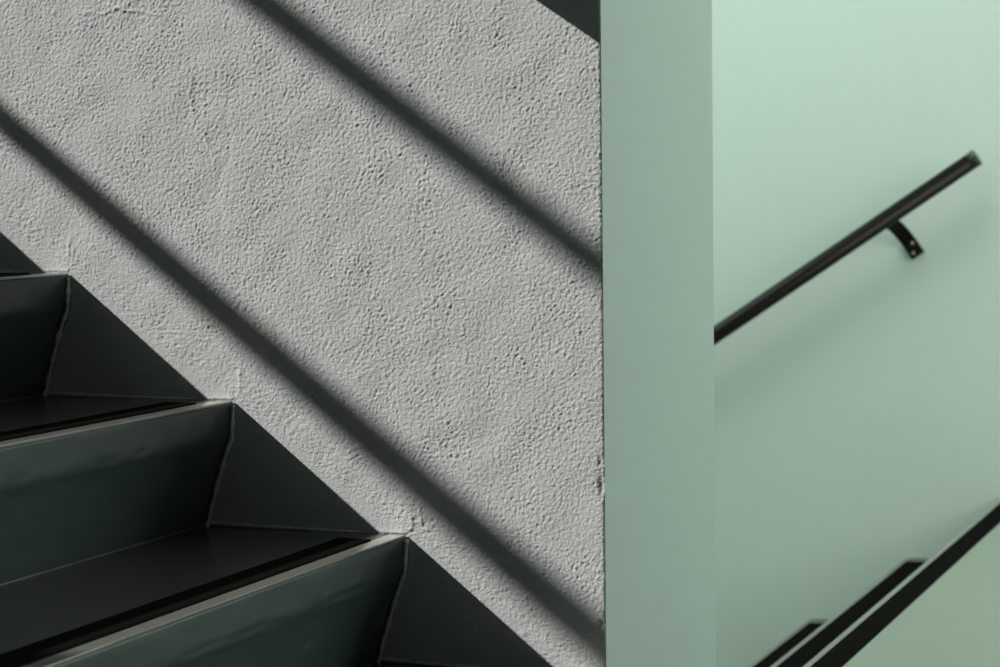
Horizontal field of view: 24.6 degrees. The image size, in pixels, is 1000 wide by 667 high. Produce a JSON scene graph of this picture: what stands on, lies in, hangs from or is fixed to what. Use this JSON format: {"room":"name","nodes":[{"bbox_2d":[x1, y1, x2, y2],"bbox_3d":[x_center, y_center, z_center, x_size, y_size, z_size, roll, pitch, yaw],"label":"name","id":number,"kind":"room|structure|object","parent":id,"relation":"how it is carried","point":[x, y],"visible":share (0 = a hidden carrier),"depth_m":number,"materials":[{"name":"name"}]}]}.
{"room":"stairwell","nodes":[
{"label":"stairwell","id":0,"kind":"room"},
{"bbox_2d":[0,270,478,666],"bbox_3d":[-1.212,0.189,1.768,1.608,1.058,3.246,1,4,21],"label":"staircase","id":1,"kind":"structure","parent":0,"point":[111,555],"depth_m":2.87,"materials":[{"name":"black metal"}]},
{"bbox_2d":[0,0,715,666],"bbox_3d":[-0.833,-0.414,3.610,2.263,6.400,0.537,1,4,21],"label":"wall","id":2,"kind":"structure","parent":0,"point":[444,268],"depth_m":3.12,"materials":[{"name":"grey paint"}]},
{"bbox_2d":[712,0,999,666],"bbox_3d":[1.718,-0.528,5.753,5.900,6.500,0.200,1,4,21],"label":"wall","id":3,"kind":"structure","parent":0,"point":[857,416],"depth_m":5.98,"materials":[{"name":"green paint"}]},
{"bbox_2d":[714,150,981,344],"bbox_3d":[-0.021,0.425,6.324,2.684,1.812,0.094,1,4,21],"label":"handrail","id":4,"kind":"object","parent":3,"relation":"attached to","point":[889,219],"visible":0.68,"depth_m":5.89,"materials":[{"name":"black metal"}]},
{"bbox_2d":[748,499,999,666],"bbox_3d":[0.159,1.256,4.997,2.099,1.552,2.540,1,4,21],"label":"staircase","id":5,"kind":"structure","parent":3,"relation":"attached to","point":[833,642],"depth_m":4.88,"materials":[{"name":"black metal"}]},
{"bbox_2d":[843,523,999,666],"bbox_3d":[1.600,0.728,2.381,3.290,0.200,6.330,1,4,21],"label":"wall","id":6,"kind":"structure","parent":0,"point":[955,622],"depth_m":4.15,"materials":[{"name":"green paint"}]}
]}

